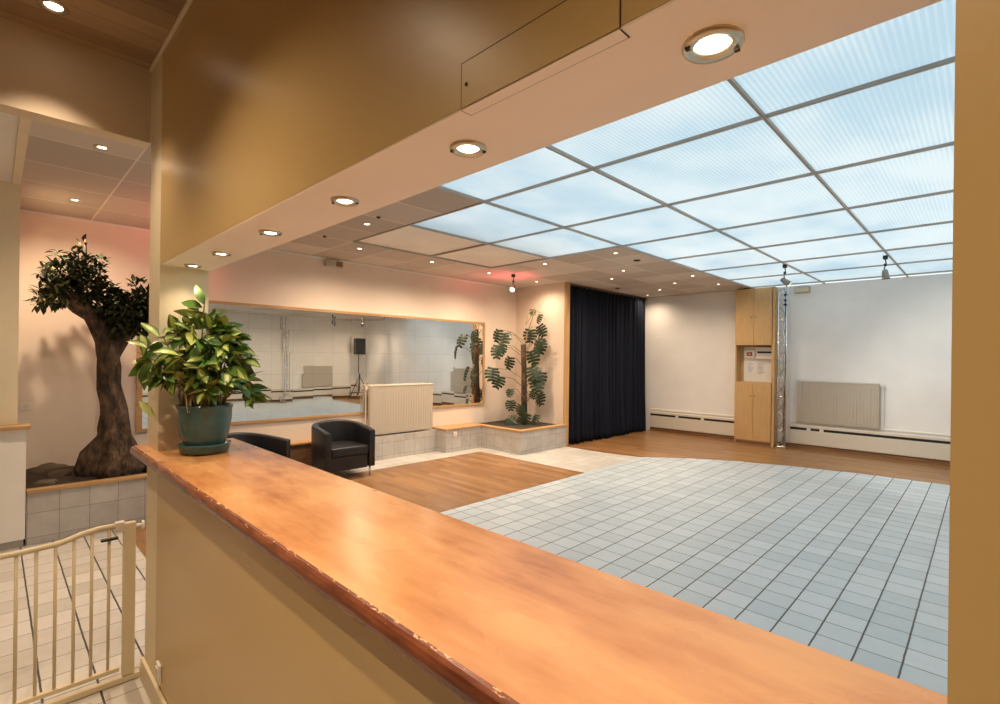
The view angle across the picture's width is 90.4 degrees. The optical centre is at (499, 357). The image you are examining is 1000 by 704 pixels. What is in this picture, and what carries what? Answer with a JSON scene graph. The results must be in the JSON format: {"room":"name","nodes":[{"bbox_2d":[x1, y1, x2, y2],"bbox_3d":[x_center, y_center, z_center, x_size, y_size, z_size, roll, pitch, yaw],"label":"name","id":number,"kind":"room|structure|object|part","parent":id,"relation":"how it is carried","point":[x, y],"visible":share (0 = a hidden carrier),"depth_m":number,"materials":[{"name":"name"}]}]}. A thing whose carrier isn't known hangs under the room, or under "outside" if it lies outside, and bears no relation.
{"room":"community hall","nodes":[
{"label":"community hall","id":0,"kind":"room"},
{"bbox_2d":[0,180,19,424],"bbox_3d":[-5.326,0.040,3.566,1.200,2.990,2.650,1,0,44],"label":"wall","id":1,"kind":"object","parent":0,"point":[9,192],"visible":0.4,"depth_m":4.05,"materials":[{"name":"beige paint"}]},
{"bbox_2d":[0,112,19,181],"bbox_3d":[-4.321,-1.436,2.565,3.710,0.010,2.600,1,0,44],"label":"strip","id":2,"kind":"object","parent":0,"point":[9,123],"depth_m":3.30,"materials":[{"name":"white paint"}]},
{"bbox_2d":[0,17,151,148],"bbox_3d":[-2.809,-1.244,1.389,0.100,0.360,3.035,1,0,44],"label":"wall header","id":3,"kind":"structure","parent":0,"point":[47,78],"depth_m":2.23,"materials":[{"name":"paint"}]},
{"bbox_2d":[18,212,516,513],"bbox_3d":[-2.308,0.077,7.402,0.150,2.990,7.557,1,0,44],"label":"wall","id":4,"kind":"structure","parent":0,"point":[57,359],"depth_m":5.58,"materials":[{"name":"paint"}]},
{"bbox_2d":[12,117,30,184],"bbox_3d":[-3.398,-1.420,3.516,3.700,0.020,0.050,1,0,44],"label":"trim","id":5,"kind":"structure","parent":4,"relation":"attached to","point":[24,123],"depth_m":3.35,"materials":[{"name":"beige paint"}]},
{"bbox_2d":[20,402,31,410],"bbox_3d":[-4.662,0.483,4.884,0.011,0.080,0.080,1,0,44],"label":"wall socket","id":6,"kind":"object","parent":4,"relation":"attached to","point":[23,405],"visible":1,"depth_m":4.88,"materials":[{"name":"white plastic"}]},
{"bbox_2d":[20,209,516,289],"bbox_3d":[-2.176,-1.401,7.396,0.019,0.028,7.187,1,0,44],"label":"trim","id":7,"kind":"structure","parent":4,"relation":"attached to","point":[21,210],"depth_m":6.67,"materials":[{"name":"white paint"}]},
{"bbox_2d":[136,297,484,432],"bbox_3d":[-2.163,0.094,7.424,0.024,1.535,5.350,1,0,44],"label":"mirror panel","id":8,"kind":"object","parent":4,"relation":"attached to","point":[314,363],"visible":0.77,"depth_m":7.26,"materials":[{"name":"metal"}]},
{"bbox_3d":[-4.015,0.071,5.531,0.024,1.465,0.055,1,0,44],"label":"frame rail","id":9,"kind":"part","parent":8,"relation":"part of","materials":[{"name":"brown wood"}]},
{"bbox_3d":[-2.172,0.844,7.424,0.024,0.035,5.350,1,0,44],"label":"frame rail","id":10,"kind":"part","parent":8,"relation":"part of","materials":[{"name":"brown wood"}]},
{"bbox_3d":[-2.154,-0.656,7.424,0.024,0.035,5.350,1,0,44],"label":"frame rail","id":11,"kind":"part","parent":8,"relation":"part of","materials":[{"name":"brown wood"}]},
{"bbox_3d":[-0.305,0.117,9.324,0.024,1.465,0.035,1,0,44],"label":"frame rail","id":12,"kind":"part","parent":8,"relation":"part of","materials":[{"name":"brown wood"}]},
{"bbox_2d":[324,259,342,268],"bbox_3d":[-2.389,-1.339,7.140,0.074,0.090,0.265,1,0,44],"label":"box","id":13,"kind":"object","parent":4,"relation":"attached to","point":[328,263],"visible":1,"depth_m":7.10,"materials":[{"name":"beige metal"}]},
{"bbox_3d":[-2.401,-1.339,7.079,0.005,0.070,0.120,1,0,44],"label":"plate","id":14,"kind":"part","parent":13,"relation":"part of","materials":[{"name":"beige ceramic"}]},
{"bbox_3d":[-2.317,-1.338,7.164,0.005,0.070,0.100,1,0,44],"label":"plate","id":15,"kind":"part","parent":13,"relation":"part of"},
{"bbox_2d":[145,54,466,703],"bbox_3d":[-0.613,0.098,1.491,2.920,2.990,0.204,1,0,44],"label":"wall","id":16,"kind":"structure","parent":0,"point":[234,625],"depth_m":1.63,"materials":[{"name":"beige paint"}]},
{"bbox_2d":[140,657,166,703],"bbox_3d":[-0.717,1.539,1.420,2.924,0.105,0.015,1,0,44],"label":"baseboard","id":17,"kind":"structure","parent":16,"relation":"attached to","point":[152,689],"depth_m":2.29,"materials":[{"name":"beige wood"}]},
{"bbox_2d":[155,660,161,684],"bbox_3d":[-1.522,1.404,2.209,0.060,0.085,0.016,1,0,44],"label":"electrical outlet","id":18,"kind":"object","parent":16,"relation":"attached to","point":[158,668],"visible":1,"depth_m":2.19,"materials":[{"name":"white plastic"}]},
{"bbox_2d":[148,0,192,72],"bbox_3d":[0.408,-1.378,0.357,5.940,0.014,0.013,1,0,44],"label":"trim","id":19,"kind":"structure","parent":16,"relation":"attached to","point":[187,4],"depth_m":2.14,"materials":[{"name":"paint"}]},
{"bbox_2d":[130,438,946,703],"bbox_3d":[-0.586,0.468,1.541,2.946,0.045,0.452,1,0,44],"label":"countertop","id":20,"kind":"structure","parent":16,"relation":"on","point":[491,617],"depth_m":0.89,"materials":[{"name":"brown wood"}]},
{"bbox_2d":[126,285,271,455],"bbox_3d":[-1.341,0.050,2.241,0.345,0.770,0.546,1,0,44],"label":"potted plant","id":21,"kind":"object","parent":20,"relation":"on","point":[204,419],"visible":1,"depth_m":2.19,"materials":[{"name":"green plant"}]},
{"bbox_3d":[-1.353,0.314,2.278,0.227,0.198,0.227,1,0,44],"label":"pot","id":22,"kind":"part","parent":21,"relation":"part of","materials":[{"name":"teal ceramic"}]},
{"bbox_2d":[0,0,750,297],"bbox_3d":[1.879,-1.397,3.726,11.250,0.060,13.130,1,0,44],"label":"ceiling","id":23,"kind":"structure","parent":0,"point":[113,185],"depth_m":4.48,"materials":[{"name":"paint"}]},
{"bbox_2d":[37,0,69,15],"bbox_3d":[-1.794,-1.408,1.996,0.100,0.007,0.100,1,0,44],"label":"recessed light","id":24,"kind":"object","parent":23,"relation":"in","point":[53,6],"visible":1,"depth_m":2.00,"materials":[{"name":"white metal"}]},
{"bbox_2d":[68,198,80,201],"bbox_3d":[-3.877,-1.432,4.527,0.090,0.007,0.090,1,0,44],"label":"recessed light","id":25,"kind":"object","parent":23,"relation":"in","point":[70,199],"visible":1,"depth_m":4.53,"materials":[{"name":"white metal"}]},
{"bbox_2d":[93,144,109,150],"bbox_3d":[-2.694,-1.418,3.362,0.090,0.007,0.090,1,0,44],"label":"recessed light","id":26,"kind":"object","parent":23,"relation":"in","point":[100,147],"visible":1,"depth_m":3.36,"materials":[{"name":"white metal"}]},
{"bbox_2d":[510,274,515,291],"bbox_3d":[0.219,-1.218,8.168,0.092,0.299,0.145,1,0,21],"label":"spotlight","id":27,"kind":"object","parent":23,"relation":"hanging from","point":[512,288],"visible":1,"depth_m":8.15,"materials":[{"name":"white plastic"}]},
{"bbox_2d":[353,0,955,288],"bbox_3d":[2.414,-1.366,5.409,6.935,0.034,9.675,1,0,44],"label":"skylight","id":28,"kind":"object","parent":23,"relation":"attached to","point":[824,162],"visible":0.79,"depth_m":3.90,"materials":[{"name":"glass"}]},
{"bbox_3d":[-0.552,-1.414,6.498,1.153,0.010,2.355,1,0,44],"label":"dim panel","id":29,"kind":"part","parent":28,"relation":"part of","materials":[{"name":"plastic"}]},
{"bbox_2d":[780,264,790,286],"bbox_3d":[4.068,-1.161,7.072,0.145,0.319,0.092,1,0,16],"label":"spotlight","id":30,"kind":"object","parent":28,"relation":"hanging from","point":[784,281],"visible":1,"depth_m":7.04,"materials":[{"name":"black plastic"}]},
{"bbox_2d":[882,255,889,279],"bbox_3d":[4.971,-1.151,6.394,0.094,0.318,0.094,1,0,44],"label":"spotlight","id":31,"kind":"object","parent":28,"relation":"hanging from","point":[885,274],"visible":1,"depth_m":6.37,"materials":[{"name":"black plastic"}]},
{"bbox_2d":[160,0,669,263],"bbox_3d":[0.557,-0.893,0.358,5.720,0.981,0.204,1,0,44],"label":"wall","id":32,"kind":"structure","parent":0,"point":[264,102],"depth_m":1.27,"materials":[{"name":"beige paint"}]},
{"bbox_2d":[461,0,629,115],"bbox_3d":[0.049,-0.442,0.720,0.296,0.078,0.025,1,0,44],"label":"access hatch","id":33,"kind":"object","parent":32,"relation":"attached to","point":[570,25],"visible":1,"depth_m":0.70,"materials":[{"name":"beige paint"}]},
{"bbox_2d":[160,0,942,270],"bbox_3d":[-0.528,-0.413,1.415,2.700,0.004,0.203,1,0,44],"label":"soffit","id":34,"kind":"structure","parent":32,"relation":"attached to","point":[648,69],"depth_m":0.78,"materials":[{"name":"paint"}]},
{"bbox_2d":[184,264,201,267],"bbox_3d":[-1.406,-0.417,2.276,0.072,0.010,0.072,1,0,44],"label":"recessed light","id":35,"kind":"object","parent":34,"relation":"in","point":[186,265],"visible":1,"depth_m":2.27,"materials":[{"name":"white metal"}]},
{"bbox_2d":[211,251,230,256],"bbox_3d":[-1.120,-0.413,1.996,0.072,0.010,0.072,1,0,44],"label":"recessed light","id":36,"kind":"object","parent":34,"relation":"in","point":[217,253],"visible":1,"depth_m":1.99,"materials":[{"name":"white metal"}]},
{"bbox_2d":[259,229,281,236],"bbox_3d":[-0.759,-0.409,1.643,0.072,0.010,0.072,1,0,44],"label":"recessed light","id":37,"kind":"object","parent":34,"relation":"in","point":[266,232],"visible":1,"depth_m":1.64,"materials":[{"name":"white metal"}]},
{"bbox_2d":[330,196,358,206],"bbox_3d":[-0.405,-0.405,1.296,0.072,0.010,0.072,1,0,44],"label":"recessed light","id":38,"kind":"object","parent":34,"relation":"in","point":[345,201],"visible":1,"depth_m":1.29,"materials":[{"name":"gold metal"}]},
{"bbox_2d":[449,139,486,157],"bbox_3d":[-0.061,-0.401,0.960,0.072,0.010,0.072,1,0,44],"label":"recessed light","id":39,"kind":"object","parent":34,"relation":"in","point":[465,148],"visible":1,"depth_m":0.95,"materials":[{"name":"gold metal"}]},
{"bbox_2d":[682,24,744,63],"bbox_3d":[0.272,-0.397,0.634,0.074,0.010,0.074,1,0,44],"label":"recessed light","id":40,"kind":"object","parent":34,"relation":"in","point":[714,43],"visible":1,"depth_m":0.63,"materials":[{"name":"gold metal"}]},
{"bbox_2d":[0,429,949,703],"bbox_3d":[1.840,1.671,3.832,11.100,0.103,13.080,1,0,44],"label":"floor","id":41,"kind":"structure","parent":0,"point":[853,567],"depth_m":4.39,"materials":[{"name":"tile"}]},
{"bbox_2d":[0,424,30,550],"bbox_3d":[-4.375,1.046,3.585,0.149,0.998,1.425,1,0,44],"label":"base cabinet","id":42,"kind":"object","parent":41,"relation":"on","point":[12,437],"visible":1,"depth_m":4.02,"materials":[{"name":"white paint"}]},
{"bbox_2d":[25,466,146,545],"bbox_3d":[-3.860,1.318,4.900,1.148,0.465,1.310,1,0,44],"label":"planter","id":43,"kind":"object","parent":41,"relation":"on","point":[72,505],"visible":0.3,"depth_m":4.35,"materials":[{"name":"tile"}]},
{"bbox_2d":[33,479,57,485],"bbox_3d":[-4.049,1.120,4.425,0.124,0.059,0.170,1,0,44],"label":"rock","id":44,"kind":"object","parent":43,"relation":"in","point":[44,481],"visible":0.86,"depth_m":4.39,"materials":[{"name":"stone"}]},
{"bbox_2d":[29,462,68,472],"bbox_3d":[-4.390,1.091,4.836,0.221,0.129,0.296,1,0,44],"label":"rock","id":45,"kind":"object","parent":43,"relation":"in","point":[46,467],"visible":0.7,"depth_m":4.79,"materials":[{"name":"stone"}]},
{"bbox_2d":[47,468,71,477],"bbox_3d":[-4.195,1.110,4.738,0.176,0.088,0.205,1,0,-29],"label":"rock","id":46,"kind":"object","parent":43,"relation":"in","point":[58,472],"visible":0.85,"depth_m":4.68,"materials":[{"name":"stone"}]},
{"bbox_2d":[23,234,148,478],"bbox_3d":[-3.833,0.024,4.802,0.592,2.367,1.141,1,0,42],"label":"tree","id":47,"kind":"object","parent":43,"relation":"in","point":[111,323],"visible":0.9,"depth_m":4.74,"materials":[{"name":"green plant"}]},
{"bbox_2d":[227,432,290,457],"bbox_3d":[-2.805,1.209,5.471,0.660,0.705,0.700,1,0,6],"label":"armchair","id":48,"kind":"object","parent":41,"relation":"on","point":[278,445],"visible":0.12,"depth_m":5.72,"materials":[{"name":"black leather"}]},
{"bbox_2d":[311,419,374,474],"bbox_3d":[-2.146,1.217,6.617,0.700,0.705,0.660,1,0,-45],"label":"armchair","id":49,"kind":"object","parent":41,"relation":"on","point":[337,445],"visible":0.96,"depth_m":6.48,"materials":[{"name":"black leather"}]},
{"bbox_2d":[331,441,367,457],"bbox_3d":[-2.117,1.209,6.588,0.518,0.118,0.568,1,0,-45],"label":"seat cushion","id":50,"kind":"object","parent":49,"relation":"on","point":[339,449],"depth_m":6.45,"materials":[{"name":"black leather"}]},
{"bbox_2d":[290,429,436,465],"bbox_3d":[-2.430,1.365,7.077,0.148,0.408,3.793,1,0,44],"label":"ledge","id":51,"kind":"object","parent":41,"relation":"on","point":[387,446],"visible":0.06,"depth_m":7.82,"materials":[{"name":"tile"}]},
{"bbox_2d":[365,383,433,434],"bbox_3d":[-1.593,0.810,7.917,0.102,0.757,1.254,1,0,44],"label":"panel radiator","id":52,"kind":"object","parent":51,"relation":"on","point":[393,408],"visible":0.95,"depth_m":7.86,"materials":[{"name":"beige metal"}]},
{"bbox_2d":[368,383,433,386],"bbox_3d":[-1.560,0.440,7.928,0.077,0.016,1.198,1,0,44],"label":"grille","id":53,"kind":"object","parent":52,"relation":"attached to","point":[420,384],"depth_m":7.95,"materials":[{"name":"beige metal"}]},
{"bbox_2d":[432,419,566,454],"bbox_3d":[0.043,1.401,8.761,1.328,0.395,2.100,1,0,44],"label":"planter","id":54,"kind":"object","parent":41,"relation":"on","point":[519,439],"visible":0.95,"depth_m":8.52,"materials":[{"name":"tile"}]},
{"bbox_2d":[484,307,547,424],"bbox_3d":[0.305,0.170,9.171,1.232,2.237,0.647,1,0,-21],"label":"monstera","id":55,"kind":"object","parent":54,"relation":"on","point":[498,350],"visible":1,"depth_m":9.12,"materials":[{"name":"green plant"}]},
{"bbox_2d":[734,287,779,446],"bbox_3d":[4.906,0.174,9.508,0.700,2.964,0.301,1,0,44],"label":"tall cabinet","id":56,"kind":"object","parent":41,"relation":"on","point":[756,320],"depth_m":9.43,"materials":[{"name":"brown wood"}]},
{"bbox_3d":[4.682,1.030,9.549,0.330,1.095,0.018,1,0,44],"label":"door","id":57,"kind":"part","parent":56,"relation":"part of","materials":[{"name":"brown wood"}]},
{"bbox_3d":[4.704,-0.770,9.549,0.330,1.075,0.018,1,0,44],"label":"door","id":58,"kind":"part","parent":56,"relation":"part of","materials":[{"name":"brown wood"}]},
{"bbox_2d":[745,350,754,357],"bbox_3d":[4.859,-0.061,9.656,0.180,0.160,0.059,1,0,44],"label":"alarm box","id":59,"kind":"object","parent":56,"relation":"attached to","point":[748,353],"visible":1,"depth_m":9.63,"materials":[{"name":"white plastic"}]},
{"bbox_3d":[4.993,0.139,9.582,0.540,0.676,0.032,1,0,44],"label":"notice panel","id":60,"kind":"part","parent":56,"relation":"part of","materials":[{"name":"white paper"}]},
{"bbox_3d":[4.920,1.033,9.316,0.328,1.095,0.018,1,0,44],"label":"door","id":61,"kind":"part","parent":56,"relation":"part of","materials":[{"name":"brown wood"}]},
{"bbox_3d":[4.942,-0.767,9.316,0.328,1.075,0.018,1,0,44],"label":"door","id":62,"kind":"part","parent":56,"relation":"part of","materials":[{"name":"brown wood"}]},
{"bbox_2d":[756,347,771,358],"bbox_3d":[5.043,-0.079,9.465,0.290,0.220,0.076,1,0,44],"label":"box","id":63,"kind":"object","parent":56,"relation":"attached to","point":[761,352],"visible":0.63,"depth_m":9.44,"materials":[{"name":"white plastic"}]},
{"bbox_2d":[776,287,787,448],"bbox_3d":[5.198,0.191,9.126,0.170,2.936,0.170,1,0,44],"label":"lighting truss","id":64,"kind":"object","parent":41,"relation":"on","point":[783,320],"visible":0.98,"depth_m":9.12,"materials":[{"name":"silver metal"}]},
{"bbox_2d":[783,292,786,428],"bbox_3d":[5.162,0.213,9.008,0.045,2.820,0.040,1,0,44],"label":"power cable","id":65,"kind":"object","parent":64,"relation":"attached to","point":[785,294],"visible":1,"depth_m":9.00,"materials":[{"name":"black plastic"}]},
{"bbox_2d":[515,283,564,423],"bbox_3d":[0.743,0.114,9.648,1.370,2.990,0.120,1,0,44],"label":"wall","id":66,"kind":"structure","parent":0,"point":[548,300],"depth_m":9.42,"materials":[{"name":"paint"}]},
{"bbox_2d":[563,282,569,444],"bbox_3d":[1.219,0.121,9.109,0.055,2.988,0.105,1,0,44],"label":"trim","id":67,"kind":"structure","parent":66,"relation":"attached to","point":[567,284],"depth_m":9.08,"materials":[{"name":"brown wood"}]},
{"bbox_2d":[570,285,645,299],"bbox_3d":[2.295,-1.317,10.180,0.020,0.020,2.860,1,0,44],"label":"rail","id":68,"kind":"object","parent":66,"relation":"attached to","point":[570,285],"visible":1,"depth_m":10.01,"materials":[{"name":"black plastic"}]},
{"bbox_2d":[568,286,601,443],"bbox_3d":[1.653,0.148,9.497,0.180,2.920,1.010,1,0,44],"label":"curtain","id":69,"kind":"object","parent":68,"relation":"hanging from","point":[585,418],"visible":1,"depth_m":9.53,"materials":[{"name":"black fabric"}]},
{"bbox_2d":[601,292,645,438],"bbox_3d":[2.660,0.160,10.502,0.213,2.920,1.804,1,0,44],"label":"curtain","id":70,"kind":"object","parent":68,"relation":"hanging from","point":[623,412],"visible":0.98,"depth_m":10.41,"materials":[{"name":"black fabric"}]},
{"bbox_2d":[570,283,646,298],"bbox_3d":[2.293,-1.346,10.228,0.030,0.028,2.952,1,0,44],"label":"trim","id":71,"kind":"structure","parent":66,"relation":"attached to","point":[570,283],"depth_m":10.07,"materials":[{"name":"brown wood"}]},
{"bbox_2d":[645,273,951,460],"bbox_3d":[6.398,0.183,8.365,11.250,2.990,0.150,1,0,44],"label":"wall","id":72,"kind":"structure","parent":0,"point":[895,333],"depth_m":8.78,"materials":[{"name":"paint"}]},
{"bbox_2d":[650,409,733,435],"bbox_3d":[4.052,1.364,10.501,1.870,0.401,0.054,1,0,44],"label":"heater","id":73,"kind":"object","parent":72,"relation":"attached to","point":[678,421],"visible":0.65,"depth_m":10.46,"materials":[{"name":"beige metal"}]},
{"bbox_3d":[4.054,1.240,10.501,1.870,0.050,0.054,1,0,44],"label":"casing","id":74,"kind":"part","parent":73,"relation":"part of","materials":[{"name":"white metal"}]},
{"bbox_3d":[4.067,1.176,10.514,1.870,0.024,0.019,1,0,44],"label":"wall rail","id":75,"kind":"part","parent":73,"relation":"part of","materials":[{"name":"white plastic"}]},
{"bbox_2d":[650,427,949,465],"bbox_3d":[6.806,1.644,7.829,9.590,0.071,0.019,1,0,44],"label":"baseboard","id":76,"kind":"structure","parent":72,"relation":"attached to","point":[855,452],"depth_m":8.70,"materials":[{"name":"brown wood"}]},
{"bbox_2d":[794,286,810,292],"bbox_3d":[5.527,-1.235,9.074,0.250,0.115,0.077,1,0,44],"label":"emergency light","id":77,"kind":"object","parent":72,"relation":"attached to","point":[802,289],"visible":1,"depth_m":9.04,"materials":[{"name":"beige plastic"}]},
{"bbox_2d":[795,287,808,291],"bbox_3d":[5.503,-1.236,9.049,0.210,0.085,0.008,1,0,44],"label":"diffuser","id":78,"kind":"object","parent":77,"relation":"attached to","point":[797,289],"depth_m":9.05,"materials":[{"name":"beige plastic"}]},
{"bbox_2d":[796,380,883,429],"bbox_3d":[5.907,0.820,8.678,1.279,0.774,0.077,1,0,44],"label":"panel radiator","id":79,"kind":"object","parent":72,"relation":"attached to","point":[851,404],"visible":1,"depth_m":8.63,"materials":[{"name":"beige metal"}]},
{"bbox_2d":[796,380,879,384],"bbox_3d":[5.882,0.441,8.689,1.223,0.016,0.052,1,0,44],"label":"grille","id":80,"kind":"object","parent":79,"relation":"attached to","point":[798,382],"depth_m":8.72,"materials":[{"name":"white metal"}]},
{"bbox_2d":[790,421,949,460],"bbox_3d":[7.791,1.410,6.844,6.750,0.401,0.054,1,0,44],"label":"heater","id":81,"kind":"object","parent":72,"relation":"attached to","point":[930,447],"visible":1,"depth_m":8.31,"materials":[{"name":"beige metal"}]},
{"bbox_3d":[7.805,1.221,6.857,6.750,0.024,0.019,1,0,44],"label":"wall rail","id":82,"kind":"part","parent":81,"relation":"part of","materials":[{"name":"white plastic"}]},
{"bbox_3d":[7.792,1.285,6.844,6.750,0.050,0.054,1,0,44],"label":"casing","id":83,"kind":"part","parent":81,"relation":"part of","materials":[{"name":"white metal"}]},
{"bbox_2d":[778,272,951,286],"bbox_3d":[1.881,-1.577,3.726,11.350,0.600,13.230,1,0,44],"label":"trim","id":84,"kind":"structure","parent":0,"point":[948,272],"depth_m":8.59,"materials":[{"name":"white paint"}]},
{"bbox_2d":[947,0,999,703],"bbox_3d":[1.481,0.123,-0.618,3.016,2.990,0.290,1,0,44],"label":"pillar","id":85,"kind":"structure","parent":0,"point":[973,677],"depth_m":0.33,"materials":[{"name":"beige paint"}]},
{"bbox_3d":[-3.162,0.246,1.047,0.100,2.630,2.080,1,0,44],"label":"wall","id":86,"kind":"structure","parent":0,"visible":0},
{"bbox_2d":[0,520,144,703],"bbox_3d":[-2.105,1.180,2.125,0.039,0.781,0.953,1,0,44],"label":"safety gate","id":87,"kind":"object","parent":86,"relation":"attached to","point":[128,528],"visible":0.95,"depth_m":2.32,"materials":[{"name":"beige metal"}]},
{"bbox_3d":[-2.119,0.828,2.105,0.026,0.069,0.860,1,0,44],"label":"rail","id":88,"kind":"part","parent":87,"relation":"part of","materials":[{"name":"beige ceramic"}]},
{"bbox_3d":[-2.109,1.556,2.125,0.028,0.028,0.935,1,0,44],"label":"rail","id":89,"kind":"part","parent":87,"relation":"part of","materials":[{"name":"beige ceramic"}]},
{"bbox_3d":[-1.859,0.867,2.364,0.024,0.010,0.065,1,0,44],"label":"latch lever","id":90,"kind":"part","parent":87,"relation":"part of","materials":[{"name":"black plastic"}]},
{"bbox_3d":[-1.835,0.818,2.396,0.036,0.050,0.037,1,0,44],"label":"latch handle","id":91,"kind":"part","parent":87,"relation":"part of","materials":[{"name":"white plastic"}]},
{"bbox_3d":[-1.812,1.173,2.423,0.030,0.740,0.050,1,0,44],"label":"latch post","id":92,"kind":"part","parent":87,"relation":"part of","materials":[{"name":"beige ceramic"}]},
{"bbox_2d":[136,520,144,528],"bbox_3d":[-1.779,0.828,2.454,0.039,0.039,0.034,1,0,44],"label":"mount","id":93,"kind":"object","parent":87,"relation":"on","point":[142,524],"depth_m":2.45,"materials":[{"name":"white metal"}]}
]}

